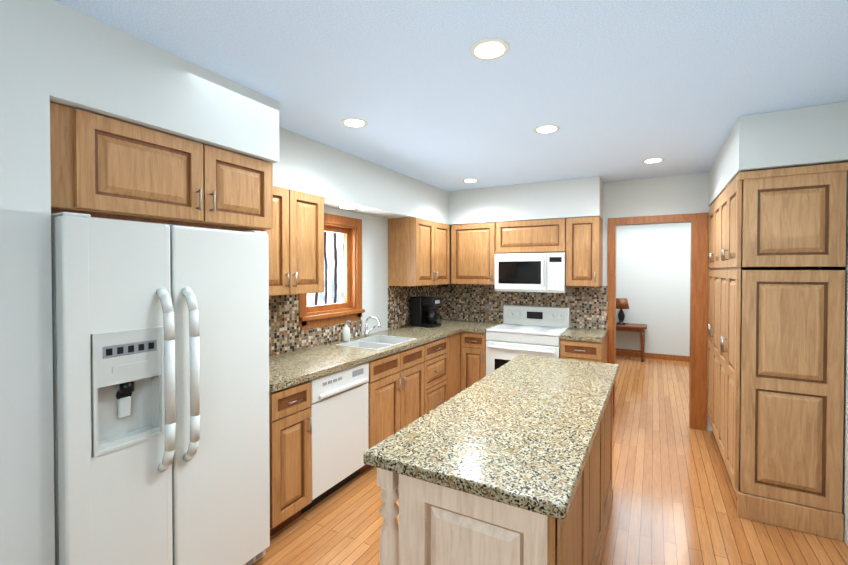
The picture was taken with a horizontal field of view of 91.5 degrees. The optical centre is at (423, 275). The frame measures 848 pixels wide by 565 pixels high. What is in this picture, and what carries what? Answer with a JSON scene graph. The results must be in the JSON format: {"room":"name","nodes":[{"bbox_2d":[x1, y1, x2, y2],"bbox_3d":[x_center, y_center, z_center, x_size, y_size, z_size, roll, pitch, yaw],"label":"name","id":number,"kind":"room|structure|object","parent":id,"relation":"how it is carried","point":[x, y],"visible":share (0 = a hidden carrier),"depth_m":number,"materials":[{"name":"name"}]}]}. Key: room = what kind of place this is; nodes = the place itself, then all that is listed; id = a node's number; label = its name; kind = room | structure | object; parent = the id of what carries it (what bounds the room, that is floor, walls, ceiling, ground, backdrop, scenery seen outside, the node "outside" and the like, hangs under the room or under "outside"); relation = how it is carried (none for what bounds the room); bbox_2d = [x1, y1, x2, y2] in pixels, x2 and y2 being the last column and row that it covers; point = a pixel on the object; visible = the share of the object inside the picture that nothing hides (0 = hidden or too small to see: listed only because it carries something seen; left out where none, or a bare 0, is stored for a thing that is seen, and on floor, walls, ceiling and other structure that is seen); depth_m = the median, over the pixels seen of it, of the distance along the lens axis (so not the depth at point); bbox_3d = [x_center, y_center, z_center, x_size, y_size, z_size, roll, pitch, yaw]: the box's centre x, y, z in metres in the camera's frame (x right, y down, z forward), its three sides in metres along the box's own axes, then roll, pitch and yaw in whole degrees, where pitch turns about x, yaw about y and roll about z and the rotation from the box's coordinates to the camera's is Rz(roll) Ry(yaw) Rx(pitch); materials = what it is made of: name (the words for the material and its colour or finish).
{"room":"kitchen","nodes":[
{"label":"kitchen","id":0,"kind":"room"},
{"bbox_2d":[273,127,448,224],"bbox_3d":[-0.456,-0.801,3.946,0.320,0.395,3.180,0,1,29],"label":"soffit","id":1,"kind":"structure","parent":0,"point":[335,178],"depth_m":3.40,"materials":[{"name":"grey paint"}]},
{"bbox_2d":[50,102,272,231],"bbox_3d":[-1.340,-0.434,2.038,0.625,0.401,0.995,0,1,29],"label":"upper cabinet","id":2,"kind":"object","parent":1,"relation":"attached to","point":[101,166],"visible":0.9,"depth_m":1.77,"materials":[{"name":"brown wood"}]},
{"bbox_2d":[265,186,323,295],"bbox_3d":[-1.036,-0.230,2.843,0.375,0.710,0.665,0,1,29],"label":"upper cabinet","id":3,"kind":"object","parent":1,"relation":"attached to","point":[295,234],"visible":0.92,"depth_m":2.81,"materials":[{"name":"brown wood"}]},
{"bbox_2d":[338,205,357,208],"bbox_3d":[-0.656,-0.616,3.567,0.167,0.056,0.167,0,1,17],"label":"recessed light","id":4,"kind":"object","parent":1,"relation":"in","point":[341,206],"depth_m":3.55,"materials":[{"name":"white"}]},
{"bbox_2d":[388,217,449,285],"bbox_3d":[-0.025,-0.254,4.660,0.375,0.710,0.805,0,1,29],"label":"upper cabinet","id":5,"kind":"object","parent":1,"relation":"attached to","point":[418,251],"visible":1,"depth_m":4.37,"materials":[{"name":"brown wood"}]},
{"bbox_2d":[0,0,847,564],"bbox_3d":[1.718,0.268,2.641,5.640,2.500,10.630,0,1,29],"label":"wall","id":6,"kind":"structure","parent":0,"point":[54,52],"depth_m":1.54,"materials":[{"name":"grey paint"}]},
{"bbox_2d":[269,294,361,355],"bbox_3d":[-0.998,0.355,3.301,0.010,0.467,1.620,0,1,29],"label":"backsplash","id":7,"kind":"structure","parent":6,"relation":"attached to","point":[285,336],"depth_m":3.23,"materials":[{"name":"multicoloured tile"}]},
{"bbox_2d":[299,213,364,329],"bbox_3d":[-0.840,-0.056,3.666,0.170,0.970,0.810,0,1,29],"label":"window","id":8,"kind":"structure","parent":6,"relation":"in","point":[350,306],"depth_m":3.86,"materials":[{"name":"brown wood"}]},
{"bbox_2d":[388,285,436,329],"bbox_3d":[-0.107,0.333,4.903,0.010,0.467,1.135,0,1,29],"label":"backsplash","id":9,"kind":"structure","parent":6,"relation":"attached to","point":[398,296],"depth_m":4.65,"materials":[{"name":"multicoloured tile"}]},
{"bbox_2d":[437,283,607,328],"bbox_3d":[1.073,0.333,4.921,2.053,0.467,0.010,0,1,29],"label":"backsplash","id":10,"kind":"structure","parent":6,"relation":"attached to","point":[486,303],"depth_m":4.95,"materials":[{"name":"multicoloured tile"}]},
{"bbox_2d":[496,218,565,253],"bbox_3d":[1.221,-0.433,4.633,0.761,0.350,0.345,0,1,29],"label":"upper cabinet","id":11,"kind":"object","parent":6,"relation":"attached to","point":[539,236],"visible":0.94,"depth_m":4.47,"materials":[{"name":"brown wood"}]},
{"bbox_2d":[494,252,570,292],"bbox_3d":[1.207,-0.039,4.613,0.759,0.422,0.406,0,1,29],"label":"microwave","id":12,"kind":"object","parent":11,"relation":"attached to","point":[530,272],"visible":1,"depth_m":4.45,"materials":[{"name":"white plastic"}]},
{"bbox_2d":[607,213,708,430],"bbox_3d":[2.386,0.441,4.268,0.887,2.110,0.156,0,1,29],"label":"door frame","id":13,"kind":"structure","parent":6,"relation":"attached to","point":[697,358],"depth_m":4.04,"materials":[{"name":"brown wood"}]},
{"bbox_2d":[54,0,847,191],"bbox_3d":[1.730,-1.018,3.058,6.600,0.060,11.400,0,1,29],"label":"ceiling","id":14,"kind":"structure","parent":0,"point":[617,90],"depth_m":1.97,"materials":[{"name":"white paint"}]},
{"bbox_2d":[341,118,367,127],"bbox_3d":[-0.446,-1.004,2.644,0.168,0.056,0.168,0,1,20],"label":"recessed light","id":15,"kind":"object","parent":14,"relation":"in","point":[349,122],"depth_m":2.63,"materials":[{"name":"white"}]},
{"bbox_2d":[462,179,478,182],"bbox_3d":[0.489,-1.027,4.344,0.168,0.056,0.168,0,1,20],"label":"recessed light","id":16,"kind":"object","parent":14,"relation":"in","point":[465,180],"depth_m":4.32,"materials":[{"name":"white"}]},
{"bbox_2d":[470,38,509,59],"bbox_3d":[0.281,-0.993,1.770,0.168,0.056,0.168,0,1,20],"label":"recessed light","id":17,"kind":"object","parent":14,"relation":"in","point":[490,49],"depth_m":1.76,"materials":[{"name":"white"}]},
{"bbox_2d":[534,124,559,133],"bbox_3d":[0.822,-1.006,2.762,0.168,0.056,0.168,0,1,20],"label":"recessed light","id":18,"kind":"object","parent":14,"relation":"in","point":[550,128],"depth_m":2.75,"materials":[{"name":"white"}]},
{"bbox_2d":[642,158,664,162],"bbox_3d":[1.971,-1.016,3.553,0.168,0.056,0.168,0,1,20],"label":"recessed light","id":19,"kind":"object","parent":14,"relation":"in","point":[652,160],"depth_m":3.53,"materials":[{"name":"white"}]},
{"bbox_2d":[449,176,602,227],"bbox_3d":[1.113,-0.811,4.697,1.670,0.395,0.340,0,1,29],"label":"wall","id":20,"kind":"structure","parent":0,"point":[578,197],"depth_m":4.49,"materials":[{"name":"grey paint"}]},
{"bbox_2d":[451,222,498,284],"bbox_3d":[0.638,-0.258,4.943,0.548,0.710,0.375,0,1,29],"label":"upper cabinet","id":21,"kind":"object","parent":20,"relation":"attached to","point":[473,249],"visible":0.94,"depth_m":4.80,"materials":[{"name":"brown wood"}]},
{"bbox_2d":[566,216,602,286],"bbox_3d":[1.690,-0.250,4.358,0.321,0.710,0.375,0,1,29],"label":"upper cabinet","id":22,"kind":"object","parent":20,"relation":"attached to","point":[584,251],"visible":1,"depth_m":4.22,"materials":[{"name":"brown wood"}]},
{"bbox_2d":[252,355,847,564],"bbox_3d":[1.730,1.542,3.091,6.600,0.060,11.400,0,1,29],"label":"floor","id":23,"kind":"structure","parent":0,"point":[674,499],"depth_m":2.66,"materials":[{"name":"brown wood"}]},
{"bbox_2d":[51,212,269,564],"bbox_3d":[-1.299,0.648,1.970,0.766,1.758,0.885,0,1,29],"label":"refrigerator","id":24,"kind":"object","parent":23,"relation":"on","point":[160,333],"visible":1,"depth_m":1.70,"materials":[{"name":"white metal"}]},
{"bbox_2d":[269,381,311,535],"bbox_3d":[-1.032,1.079,2.580,0.656,0.879,0.310,0,1,29],"label":"base cabinet","id":25,"kind":"object","parent":23,"relation":"on","point":[290,431],"visible":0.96,"depth_m":2.42,"materials":[{"name":"brown wood"}]},
{"bbox_2d":[301,362,368,513],"bbox_3d":[-0.815,1.076,2.982,0.646,0.875,0.594,0,1,29],"label":"dishwasher","id":26,"kind":"object","parent":23,"relation":"on","point":[340,421],"visible":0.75,"depth_m":2.80,"materials":[{"name":"white metal"}]},
{"bbox_2d":[359,344,423,473],"bbox_3d":[-0.459,1.066,3.610,0.656,0.879,0.840,0,1,29],"label":"base cabinet","id":27,"kind":"object","parent":23,"relation":"on","point":[396,393],"visible":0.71,"depth_m":3.41,"materials":[{"name":"brown wood"}]},
{"bbox_2d":[423,337,447,414],"bbox_3d":[-0.132,1.058,4.197,0.656,0.879,0.500,0,1,29],"label":"drawers","id":28,"kind":"object","parent":23,"relation":"on","point":[435,373],"visible":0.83,"depth_m":4.03,"materials":[{"name":"brown wood"}]},
{"bbox_2d":[447,332,460,399],"bbox_3d":[0.206,1.049,4.857,0.605,0.879,0.978,0,1,29],"label":"base cabinet","id":29,"kind":"object","parent":23,"relation":"on","point":[454,365],"visible":0.04,"depth_m":4.45,"materials":[{"name":"brown wood"}]},
{"bbox_2d":[269,316,480,391],"bbox_3d":[-0.327,0.572,3.855,0.641,0.380,3.236,0,1,29],"label":"countertop","id":30,"kind":"structure","parent":29,"relation":"on","point":[289,369],"depth_m":3.23,"materials":[{"name":"stone"}]},
{"bbox_2d":[342,320,350,341],"bbox_3d":[-0.685,0.489,3.677,0.084,0.189,0.066,0,1,29],"label":"soap dispenser","id":31,"kind":"object","parent":30,"relation":"on","point":[346,333],"visible":1,"depth_m":3.65,"materials":[{"name":"grey plastic"}]},
{"bbox_2d":[410,296,440,327],"bbox_3d":[0.020,0.404,4.709,0.303,0.330,0.210,0,1,29],"label":"coffee maker","id":32,"kind":"object","parent":30,"relation":"on","point":[422,314],"visible":1,"depth_m":4.64,"materials":[{"name":"black plastic"}]},
{"bbox_2d":[461,332,486,390],"bbox_3d":[0.680,1.050,4.777,0.296,0.879,0.656,0,1,29],"label":"base cabinet","id":33,"kind":"object","parent":23,"relation":"on","point":[473,357],"visible":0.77,"depth_m":4.52,"materials":[{"name":"brown wood"}]},
{"bbox_2d":[465,322,501,332],"bbox_3d":[0.702,0.590,4.759,0.242,0.039,0.656,0,1,29],"label":"countertop","id":34,"kind":"structure","parent":33,"relation":"on","point":[478,328],"depth_m":4.67,"materials":[{"name":"stone"}]},
{"bbox_2d":[377,388,612,564],"bbox_3d":[0.552,1.086,2.121,0.622,0.877,1.870,0,1,29],"label":"kitchen island","id":35,"kind":"object","parent":23,"relation":"on","point":[440,525],"visible":0.33,"depth_m":1.37,"materials":[{"name":"brown wood"}]},
{"bbox_2d":[363,355,618,519],"bbox_3d":[0.552,0.626,2.115,0.680,0.042,1.930,0,1,29],"label":"island countertop","id":36,"kind":"structure","parent":35,"relation":"on","point":[519,431],"depth_m":1.57,"materials":[{"name":"stone"}]},
{"bbox_2d":[486,305,570,375],"bbox_3d":[1.137,0.923,4.501,0.759,1.140,0.691,0,1,29],"label":"range","id":37,"kind":"object","parent":23,"relation":"on","point":[530,330],"visible":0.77,"depth_m":4.39,"materials":[{"name":"white metal"}]},
{"bbox_2d":[560,335,607,362],"bbox_3d":[1.647,1.057,4.239,0.377,0.879,0.656,0,1,29],"label":"base cabinet","id":38,"kind":"object","parent":23,"relation":"on","point":[590,351],"visible":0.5,"depth_m":3.99,"materials":[{"name":"brown wood"}]},
{"bbox_2d":[560,327,607,341],"bbox_3d":[1.654,0.597,4.238,0.381,0.039,0.641,0,1,29],"label":"countertop","id":39,"kind":"structure","parent":38,"relation":"on","point":[581,334],"depth_m":4.09,"materials":[{"name":"stone"}]},
{"bbox_2d":[616,323,646,361],"bbox_3d":[3.534,1.156,7.324,0.730,0.600,0.440,0,1,29],"label":"side table","id":40,"kind":"object","parent":23,"relation":"on","point":[630,327],"visible":0.58,"depth_m":7.08,"materials":[{"name":"brown wood"}]},
{"bbox_2d":[616,298,628,324],"bbox_3d":[3.504,0.625,7.334,0.260,0.459,0.260,0,1,29],"label":"table lamp","id":41,"kind":"object","parent":40,"relation":"on","point":[621,303],"visible":0.94,"depth_m":7.28,"materials":[{"name":"black plastic"}]},
{"bbox_2d":[707,201,714,435],"bbox_3d":[2.757,0.424,3.502,0.501,2.164,0.849,0,1,29],"label":"tall cabinet","id":42,"kind":"object","parent":23,"relation":"on","point":[711,257],"depth_m":3.74,"materials":[{"name":"brown wood"}]},
{"bbox_2d":[715,162,847,540],"bbox_3d":[2.399,0.432,2.859,0.501,2.164,0.871,0,1,29],"label":"tall cabinet","id":43,"kind":"object","parent":23,"relation":"on","point":[776,319],"depth_m":2.49,"materials":[{"name":"brown wood"}]},
{"bbox_2d":[708,101,847,205],"bbox_3d":[2.564,-0.826,3.140,0.510,0.324,1.650,0,1,29],"label":"soffit","id":44,"kind":"structure","parent":0,"point":[818,134],"depth_m":2.44,"materials":[{"name":"grey paint"}]},
{"label":"outside","id":45,"kind":"structure","parent":0,"visible":0},
{"bbox_2d":[307,232,343,305],"bbox_3d":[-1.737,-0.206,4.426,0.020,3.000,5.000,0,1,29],"label":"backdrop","id":46,"kind":"structure","parent":45,"point":[333,293],"depth_m":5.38,"materials":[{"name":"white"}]}
]}

